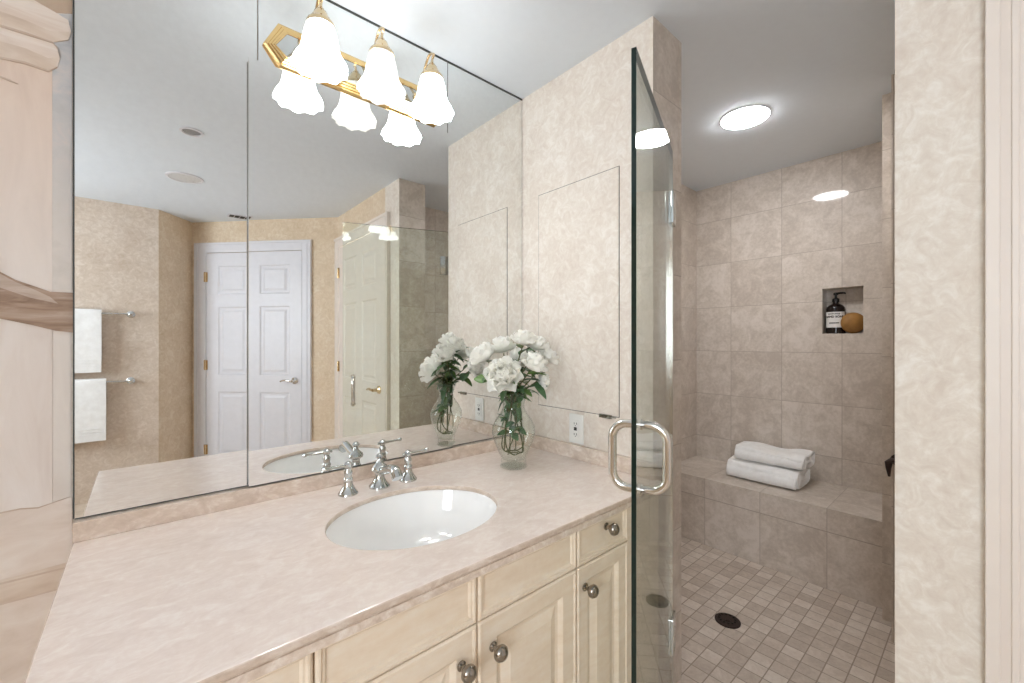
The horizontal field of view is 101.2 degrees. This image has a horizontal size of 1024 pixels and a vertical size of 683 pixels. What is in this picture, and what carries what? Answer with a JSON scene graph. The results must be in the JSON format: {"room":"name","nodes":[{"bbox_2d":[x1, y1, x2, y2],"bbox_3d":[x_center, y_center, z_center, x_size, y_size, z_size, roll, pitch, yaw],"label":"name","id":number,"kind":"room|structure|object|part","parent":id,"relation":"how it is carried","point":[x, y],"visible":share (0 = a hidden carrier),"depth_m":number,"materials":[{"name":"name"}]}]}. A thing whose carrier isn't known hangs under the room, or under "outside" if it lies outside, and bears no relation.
{"room":"bathroom","nodes":[
{"label":"bathroom","id":0,"kind":"room"},
{"bbox_2d":[71,0,695,544],"bbox_3d":[-0.526,0.070,1.500,5.185,2.328,0.144,0,0,-41],"label":"wall","id":1,"kind":"structure","parent":0,"point":[688,196],"depth_m":2.97,"materials":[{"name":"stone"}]},
{"bbox_2d":[0,0,72,682],"bbox_3d":[-1.515,0.328,0.536,1.327,2.841,0.005,0,0,-41],"label":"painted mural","id":2,"kind":"object","parent":1,"relation":"attached to","point":[36,297],"visible":0.92,"depth_m":0.93},
{"bbox_3d":[-1.092,-0.846,0.908,0.197,0.207,0.002,0,0,-41],"label":"painted cornice","id":3,"kind":"part","parent":2,"relation":"part of","materials":[{"name":"beige paint"}]},
{"bbox_2d":[73,0,256,518],"bbox_3d":[-0.876,-0.341,1.093,0.369,1.504,0.008,0,0,-41],"label":"wall mirror","id":4,"kind":"object","parent":1,"relation":"attached to","point":[160,87],"visible":0.94,"depth_m":1.07,"materials":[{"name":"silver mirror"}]},
{"bbox_2d":[72,434,521,542],"bbox_3d":[-0.486,0.437,1.423,1.389,0.046,0.026,0,0,-41],"label":"backsplash","id":5,"kind":"structure","parent":1,"relation":"attached to","point":[89,528],"depth_m":1.17,"materials":[{"name":"beige stone"}]},
{"bbox_2d":[248,57,452,486],"bbox_3d":[-0.491,-0.196,1.415,0.680,1.214,0.018,0,0,-41],"label":"wall mirror","id":6,"kind":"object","parent":1,"relation":"attached to","point":[350,199],"depth_m":1.35,"materials":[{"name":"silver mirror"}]},
{"bbox_2d":[258,0,447,132],"bbox_3d":[-0.494,-0.938,1.428,0.640,0.311,0.008,0,0,-41],"label":"wall mirror","id":7,"kind":"object","parent":1,"relation":"attached to","point":[355,34],"visible":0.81,"depth_m":1.39,"materials":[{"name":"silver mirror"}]},
{"bbox_2d":[263,0,453,127],"bbox_3d":[-0.429,-0.890,1.346,0.607,0.214,0.204,0,0,-41],"label":"vanity light","id":8,"kind":"object","parent":7,"relation":"attached to","point":[317,57],"visible":1,"depth_m":1.29,"materials":[{"name":"white glass"}]},
{"bbox_3d":[-0.580,-0.935,1.241,0.028,0.125,0.127,0,0,-41],"label":"lamp arm","id":9,"kind":"part","parent":8,"relation":"part of","materials":[{"name":"gold metal"}]},
{"bbox_3d":[-0.547,-0.845,1.206,0.150,0.124,0.149,0,0,-41],"label":"lamp shade","id":10,"kind":"part","parent":8,"relation":"part of","materials":[{"name":"white glass"}]},
{"bbox_3d":[-0.549,-0.853,1.205,0.044,0.080,0.044,0,0,-41],"label":"bulb","id":11,"kind":"part","parent":8,"relation":"part of","materials":[{"name":"white glass"}]},
{"bbox_3d":[-0.442,-0.935,1.361,0.028,0.125,0.127,0,0,-41],"label":"lamp arm","id":12,"kind":"part","parent":8,"relation":"part of","materials":[{"name":"gold metal"}]},
{"bbox_3d":[-0.410,-0.845,1.327,0.150,0.124,0.149,0,0,-41],"label":"lamp shade","id":13,"kind":"part","parent":8,"relation":"part of","materials":[{"name":"white glass"}]},
{"bbox_3d":[-0.411,-0.853,1.326,0.044,0.080,0.044,0,0,-41],"label":"bulb","id":14,"kind":"part","parent":8,"relation":"part of","materials":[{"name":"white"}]},
{"bbox_3d":[-0.306,-0.935,1.480,0.028,0.125,0.127,0,0,-41],"label":"lamp arm","id":15,"kind":"part","parent":8,"relation":"part of","materials":[{"name":"gold metal"}]},
{"bbox_3d":[-0.274,-0.845,1.446,0.150,0.124,0.149,0,0,-41],"label":"lamp shade","id":16,"kind":"part","parent":8,"relation":"part of","materials":[{"name":"white glass"}]},
{"bbox_3d":[-0.275,-0.853,1.445,0.044,0.080,0.044,0,0,-41],"label":"bulb","id":17,"kind":"part","parent":8,"relation":"part of","materials":[{"name":"white glass"}]},
{"bbox_2d":[447,61,521,445],"bbox_3d":[-0.104,-0.341,1.769,0.391,1.504,0.008,0,0,-41],"label":"wall mirror","id":18,"kind":"object","parent":1,"relation":"attached to","point":[485,126],"visible":0.69,"depth_m":1.74,"materials":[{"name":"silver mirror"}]},
{"bbox_2d":[331,0,894,191],"bbox_3d":[0.718,-1.134,0.117,5.235,0.080,4.013,0,0,-41],"label":"ceiling","id":19,"kind":"structure","parent":0,"point":[822,69],"depth_m":1.59,"materials":[{"name":"paint"}]},
{"bbox_2d":[720,105,770,128],"bbox_3d":[1.137,-1.084,2.053,0.215,0.020,0.215,0,0,-41],"label":"recessed light","id":20,"kind":"object","parent":19,"relation":"in","point":[748,116],"visible":1,"depth_m":2.02,"materials":[{"name":"white glass"}]},
{"bbox_2d":[522,0,984,682],"bbox_3d":[0.556,0.070,1.466,0.196,2.328,1.621,0,0,-41],"label":"wall","id":21,"kind":"structure","parent":0,"point":[940,44],"depth_m":0.94,"materials":[{"name":"beige paper"}]},
{"bbox_2d":[569,413,583,444],"bbox_3d":[0.252,0.344,1.657,0.010,0.115,0.070,0,0,-41],"label":"wall outlet","id":22,"kind":"object","parent":21,"relation":"attached to","point":[576,421],"visible":1,"depth_m":1.65,"materials":[{"name":"white plastic"}]},
{"bbox_2d":[572,420,578,437],"bbox_3d":[0.250,0.344,1.655,0.003,0.068,0.033,0,0,-41],"label":"receptacle","id":23,"kind":"object","parent":22,"relation":"attached to","point":[575,423],"depth_m":1.65,"materials":[{"name":"white plastic"}]},
{"bbox_2d":[539,166,619,418],"bbox_3d":[0.247,-0.175,1.662,0.011,0.914,0.412,0,0,-41],"label":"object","id":24,"kind":"object","parent":21,"relation":"attached to","point":[579,221],"visible":1,"depth_m":1.64,"materials":[{"name":"beige stone"}]},
{"bbox_2d":[681,456,881,608],"bbox_3d":[1.532,1.033,2.500,0.471,0.401,1.100,0,0,-41],"label":"shower bench","id":25,"kind":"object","parent":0,"point":[826,535],"depth_m":2.25,"materials":[{"name":"tile"}]},
{"bbox_2d":[726,455,809,489],"bbox_3d":[1.549,0.777,2.550,0.286,0.111,0.383,0,0,-41],"label":"folded towel","id":26,"kind":"object","parent":25,"relation":"on","point":[794,479],"visible":0.79,"depth_m":2.44,"materials":[{"name":"white fabric"}]},
{"bbox_2d":[734,441,814,469],"bbox_3d":[1.585,0.682,2.546,0.252,0.091,0.371,0,0,-41],"label":"folded towel","id":27,"kind":"object","parent":26,"relation":"on","point":[799,459],"visible":1,"depth_m":2.47,"materials":[{"name":"white fabric"}]},
{"bbox_2d":[677,536,894,682],"bbox_3d":[1.071,1.274,1.699,1.277,0.080,1.698,0,0,-41],"label":"floor","id":28,"kind":"structure","parent":0,"point":[792,629],"depth_m":1.80,"materials":[{"name":"tile"}]},
{"bbox_2d":[715,613,740,628],"bbox_3d":[0.952,1.231,1.856,0.104,0.006,0.104,0,0,-41],"label":"floor drain","id":29,"kind":"object","parent":28,"relation":"on","point":[727,620],"visible":1,"depth_m":1.85,"materials":[{"name":"brown metal"}]},
{"bbox_2d":[696,141,881,493],"bbox_3d":[1.977,0.070,2.462,0.150,2.328,1.744,0,0,-41],"label":"wall","id":30,"kind":"structure","parent":0,"point":[774,248],"depth_m":2.60,"materials":[{"name":"tile"}]},
{"bbox_2d":[826,292,845,333],"bbox_3d":[1.919,-0.169,2.487,0.093,0.245,0.097,0,0,-41],"label":"soap bottle","id":31,"kind":"object","parent":30,"relation":"on","point":[835,311],"visible":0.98,"depth_m":2.46,"materials":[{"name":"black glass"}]},
{"bbox_2d":[840,312,862,332],"bbox_3d":[1.963,-0.107,2.419,0.120,0.120,0.064,0,0,21],"label":"bath brush","id":32,"kind":"object","parent":30,"relation":"in","point":[852,322],"visible":0.9,"depth_m":2.40,"materials":[{"name":"brown wood"}]},
{"bbox_2d":[882,93,890,621],"bbox_3d":[2.056,0.070,1.831,0.565,2.328,0.598,0,0,-41],"label":"shower wall","id":33,"kind":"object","parent":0,"point":[886,99],"visible":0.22,"depth_m":1.86,"materials":[{"name":"stone"}]},
{"bbox_2d":[891,74,894,642],"bbox_3d":[1.799,0.070,1.573,0.161,2.328,0.548,0,0,-41],"label":"wall","id":34,"kind":"structure","parent":0,"point":[893,75],"depth_m":1.72,"materials":[{"name":"stone"}]},
{"bbox_2d":[884,454,894,476],"bbox_3d":[1.549,0.503,1.701,0.046,0.089,0.062,0,0,-41],"label":"shower valve","id":35,"kind":"object","parent":34,"relation":"attached to","point":[889,462],"visible":0.48,"depth_m":1.70,"materials":[{"name":"brown metal"}]},
{"bbox_3d":[0.010,1.274,-0.553,3.286,0.080,3.940,0,0,-41],"label":"floor","id":36,"kind":"structure","parent":0,"visible":0},
{"bbox_2d":[248,653,312,682],"bbox_3d":[-0.647,0.863,0.810,0.321,0.742,0.704,0,0,-41],"label":"vanity cabinet","id":37,"kind":"object","parent":36,"relation":"on","point":[300,670],"visible":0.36,"depth_m":0.67,"materials":[{"name":"beige wood"}]},
{"bbox_2d":[313,578,476,682],"bbox_3d":[-0.401,0.863,1.025,0.328,0.742,0.704,0,0,-41],"label":"vanity cabinet","id":38,"kind":"object","parent":36,"relation":"on","point":[434,640],"visible":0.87,"depth_m":0.81,"materials":[{"name":"beige wood"}]},
{"bbox_3d":[-0.203,0.862,0.798,0.326,0.514,0.020,0,0,-41],"label":"door","id":39,"kind":"part","parent":38,"relation":"part of","materials":[{"name":"beige wood"}]},
{"bbox_3d":[-0.092,0.672,0.855,0.034,0.034,0.041,0,0,-41],"label":"knob","id":40,"kind":"part","parent":38,"relation":"part of","materials":[{"name":"silver metal"}]},
{"bbox_2d":[476,532,575,682],"bbox_3d":[-0.154,0.863,1.242,0.326,0.742,0.704,0,0,-41],"label":"vanity cabinet","id":41,"kind":"object","parent":36,"relation":"on","point":[526,622],"visible":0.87,"depth_m":1.01,"materials":[{"name":"beige wood"}]},
{"bbox_3d":[-0.028,0.672,0.911,0.034,0.034,0.041,0,0,-41],"label":"knob","id":42,"kind":"part","parent":41,"relation":"part of","materials":[{"name":"silver metal"}]},
{"bbox_3d":[0.044,0.548,1.015,0.324,0.108,0.020,0,0,-41],"label":"drawer","id":43,"kind":"part","parent":41,"relation":"part of","materials":[{"name":"beige wood"}]},
{"bbox_2d":[575,495,657,682],"bbox_3d":[0.127,0.863,1.487,0.417,0.742,0.704,0,0,-41],"label":"vanity cabinet","id":44,"kind":"object","parent":36,"relation":"on","point":[603,548],"visible":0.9,"depth_m":1.24,"materials":[{"name":"beige wood"}]},
{"bbox_2d":[24,432,660,682],"bbox_3d":[-0.257,0.449,1.177,1.409,0.086,0.698,0,0,-41],"label":"countertop","id":45,"kind":"structure","parent":44,"relation":"on","point":[244,584],"depth_m":0.88,"materials":[{"name":"beige stone"}]},
{"bbox_2d":[321,461,357,496],"bbox_3d":[-0.512,0.410,1.254,0.105,0.099,0.058,0,0,-41],"label":"tap","id":46,"kind":"object","parent":45,"relation":"on","point":[348,489],"visible":1,"depth_m":1.26,"materials":[{"name":"silver metal"}]},
{"bbox_3d":[-0.517,0.371,1.250,0.094,0.015,0.014,0,0,-41],"label":"lever","id":47,"kind":"part","parent":46,"relation":"part of","materials":[{"name":"silver metal"}]},
{"bbox_2d":[369,453,402,489],"bbox_3d":[-0.385,0.407,1.294,0.065,0.106,0.173,0,0,-41],"label":"faucet spout","id":48,"kind":"object","parent":45,"relation":"on","point":[379,468],"visible":1,"depth_m":1.31,"materials":[{"name":"silver metal"}]},
{"bbox_3d":[-0.371,0.393,1.278,0.034,0.048,0.131,0,0,-41],"label":"spout","id":49,"kind":"part","parent":48,"relation":"part of","materials":[{"name":"silver metal"}]},
{"bbox_2d":[326,490,496,549],"bbox_3d":[-0.256,0.553,1.137,0.506,0.156,0.413,0,0,-41],"label":"sink basin","id":50,"kind":"object","parent":45,"relation":"in","point":[419,518],"visible":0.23,"depth_m":1.28,"materials":[{"name":"white ceramic"}]},
{"bbox_2d":[399,447,428,482],"bbox_3d":[-0.329,0.410,1.415,0.105,0.099,0.058,0,0,-41],"label":"tap","id":51,"kind":"object","parent":45,"relation":"on","point":[408,475],"visible":0.97,"depth_m":1.39,"materials":[{"name":"silver metal"}]},
{"bbox_3d":[-0.324,0.371,1.419,0.094,0.015,0.014,0,0,-41],"label":"lever","id":52,"kind":"part","parent":51,"relation":"part of","materials":[{"name":"silver metal"}]},
{"bbox_2d":[492,395,534,464],"bbox_3d":[0.006,0.322,1.548,0.160,0.275,0.160,0,0,-41],"label":"glass vase","id":53,"kind":"object","parent":45,"relation":"on","point":[526,395],"visible":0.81,"depth_m":1.54,"materials":[{"name":"clear glass"}]},
{"bbox_2d":[474,374,511,412],"bbox_3d":[-0.069,0.189,1.519,0.139,0.142,0.028,0,0,-3],"label":"leaf sprig","id":54,"kind":"object","parent":53,"relation":"in","point":[478,378],"visible":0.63,"depth_m":1.52,"materials":[{"name":"green plant"}]},
{"bbox_2d":[470,342,517,452],"bbox_3d":[-0.072,0.203,1.573,0.173,0.405,0.130,0,0,-7],"label":"peony","id":55,"kind":"object","parent":53,"relation":"in","point":[481,353],"visible":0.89,"depth_m":1.54,"materials":[{"name":"white plant"}]},
{"bbox_3d":[-0.029,0.239,1.562,0.122,0.334,0.044,0,0,22],"label":"stem","id":56,"kind":"part","parent":55,"relation":"part of","materials":[{"name":"green plant"}]},
{"bbox_2d":[483,355,523,401],"bbox_3d":[-0.031,0.170,1.507,0.151,0.240,0.162,0,0,4],"label":"peony","id":57,"kind":"object","parent":53,"relation":"in","point":[504,374],"visible":0.94,"depth_m":1.47,"materials":[{"name":"white plant"}]},
{"bbox_2d":[491,336,516,391],"bbox_3d":[-0.025,0.134,1.589,0.128,0.313,0.138,0,0,-41],"label":"peony","id":58,"kind":"object","parent":53,"relation":"in","point":[502,344],"visible":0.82,"depth_m":1.57,"materials":[{"name":"white plant"}]},
{"bbox_2d":[498,394,513,449],"bbox_3d":[-0.024,0.287,1.555,0.051,0.236,0.075,0,0,16],"label":"leaf sprig","id":59,"kind":"object","parent":53,"relation":"in","point":[507,405],"visible":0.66,"depth_m":1.53,"materials":[{"name":"green plant"}]},
{"bbox_2d":[497,391,526,453],"bbox_3d":[-0.015,0.287,1.532,0.083,0.236,0.136,0,0,-41],"label":"leaf sprig","id":60,"kind":"object","parent":53,"relation":"in","point":[512,428],"visible":0.98,"depth_m":1.52,"materials":[{"name":"green plant"}]},
{"bbox_3d":[-0.004,0.287,1.524,0.004,0.235,0.023,0,0,23],"label":"stem","id":61,"kind":"part","parent":60,"relation":"part of","materials":[{"name":"green plant"}]},
{"bbox_2d":[509,391,530,448],"bbox_3d":[0.018,0.287,1.567,0.067,0.236,0.093,0,0,-41],"label":"leaf sprig","id":62,"kind":"object","parent":53,"relation":"in","point":[514,395],"visible":0.24,"depth_m":1.57,"materials":[{"name":"green plant"}]},
{"bbox_2d":[505,329,536,454],"bbox_3d":[0.020,0.184,1.549,0.139,0.457,0.134,0,0,-41],"label":"peony","id":63,"kind":"object","parent":53,"relation":"in","point":[522,337],"visible":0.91,"depth_m":1.53,"materials":[{"name":"white plant"}]},
{"bbox_3d":[-0.001,0.214,1.538,0.078,0.396,0.044,0,0,-41],"label":"stem","id":64,"kind":"part","parent":63,"relation":"part of","materials":[{"name":"green plant"}]},
{"bbox_2d":[512,388,530,450],"bbox_3d":[0.039,0.286,1.541,0.070,0.238,0.094,0,0,8],"label":"leaf sprig","id":65,"kind":"object","parent":53,"relation":"in","point":[516,405],"visible":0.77,"depth_m":1.52,"materials":[{"name":"green plant"}]},
{"bbox_2d":[509,348,535,419],"bbox_3d":[0.017,0.157,1.629,0.130,0.266,0.213,0,0,17],"label":"peony","id":66,"kind":"object","parent":53,"relation":"in","point":[514,354],"visible":0.42,"depth_m":1.66,"materials":[{"name":"white plant"}]},
{"bbox_2d":[506,350,548,452],"bbox_3d":[0.061,0.221,1.528,0.151,0.378,0.146,0,0,26],"label":"peony","id":67,"kind":"object","parent":53,"relation":"in","point":[535,361],"visible":0.95,"depth_m":1.50,"materials":[{"name":"white plant"}]},
{"bbox_3d":[0.021,0.255,1.532,0.052,0.308,0.086,0,0,-41],"label":"stem","id":68,"kind":"part","parent":67,"relation":"part of","materials":[{"name":"green plant"}]},
{"bbox_2d":[505,335,549,420],"bbox_3d":[0.054,0.132,1.571,0.171,0.317,0.127,0,0,-30],"label":"peony","id":69,"kind":"object","parent":53,"relation":"in","point":[540,343],"visible":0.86,"depth_m":1.55,"materials":[{"name":"white plant"}]},
{"bbox_2d":[506,373,549,450],"bbox_3d":[0.064,0.260,1.536,0.157,0.296,0.093,0,0,-13],"label":"peony","id":70,"kind":"object","parent":53,"relation":"in","point":[541,385],"visible":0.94,"depth_m":1.54,"materials":[{"name":"white plant"}]},
{"bbox_3d":[0.038,0.276,1.557,0.113,0.265,0.043,0,0,-16],"label":"stem","id":71,"kind":"part","parent":70,"relation":"part of","materials":[{"name":"green plant"}]},
{"bbox_2d":[514,348,558,419],"bbox_3d":[0.094,0.157,1.553,0.197,0.268,0.110,0,0,-41],"label":"peony","id":72,"kind":"object","parent":53,"relation":"in","point":[549,354],"visible":0.84,"depth_m":1.55,"materials":[{"name":"white plant"}]},
{"bbox_3d":[0.066,0.183,1.556,0.133,0.215,0.014,0,0,-31],"label":"stem","id":73,"kind":"part","parent":72,"relation":"part of","materials":[{"name":"green plant"}]},
{"bbox_3d":[0.210,0.662,1.120,0.034,0.034,0.041,0,0,-41],"label":"knob","id":74,"kind":"part","parent":44,"relation":"part of","materials":[{"name":"silver metal"}]},
{"bbox_3d":[0.257,0.862,1.201,0.235,0.514,0.020,0,0,-41],"label":"door","id":75,"kind":"part","parent":44,"relation":"part of","materials":[{"name":"beige wood"}]},
{"bbox_3d":[0.257,0.548,1.201,0.235,0.108,0.020,0,0,-41],"label":"drawer","id":76,"kind":"part","parent":44,"relation":"part of","materials":[{"name":"beige wood"}]},
{"bbox_3d":[0.281,0.526,1.182,0.034,0.034,0.041,0,0,-41],"label":"knob","id":77,"kind":"part","parent":44,"relation":"part of","materials":[{"name":"silver metal"}]},
{"bbox_2d":[608,47,675,682],"bbox_3d":[0.420,0.296,1.140,0.139,1.851,0.578,0,0,35],"label":"shower door","id":78,"kind":"structure","parent":36,"relation":"on","point":[669,631],"depth_m":0.96,"materials":[{"name":"clear glass"}]},
{"bbox_3d":[0.252,0.259,0.963,0.065,0.164,0.020,0,0,28],"label":"pull handle","id":79,"kind":"part","parent":78,"relation":"part of","materials":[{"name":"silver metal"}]},
{"bbox_2d":[636,483,643,494],"bbox_3d":[0.285,0.331,0.945,0.018,0.025,0.025,0,0,28],"label":"washer","id":80,"kind":"object","parent":78,"relation":"in","point":[642,485],"depth_m":0.93,"materials":[{"name":"silver metal"}]},
{"bbox_2d":[636,419,643,429],"bbox_3d":[0.285,0.186,0.945,0.018,0.025,0.025,0,0,28],"label":"washer","id":81,"kind":"object","parent":78,"relation":"in","point":[642,420],"depth_m":0.93,"materials":[{"name":"silver metal"}]},
{"bbox_3d":[0.394,0.296,1.147,0.011,1.851,0.561,0,0,28],"label":"glass panel","id":82,"kind":"part","parent":78,"relation":"part of","materials":[{"name":"clear glass"}]},
{"bbox_3d":[0.318,0.259,0.927,0.065,0.164,0.020,0,0,28],"label":"pull handle","id":83,"kind":"part","parent":78,"relation":"part of","materials":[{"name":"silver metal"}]},
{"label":"wall door","id":84,"kind":"structure","parent":0,"visible":0},
{"bbox_2d":[985,0,1023,682],"bbox_3d":[1.297,0.167,0.414,0.076,2.133,1.104,0,0,-41],"label":"door frame","id":85,"kind":"structure","parent":84,"relation":"attached to","point":[1004,19],"depth_m":0.82,"materials":[{"name":"beige paint"}]}
]}

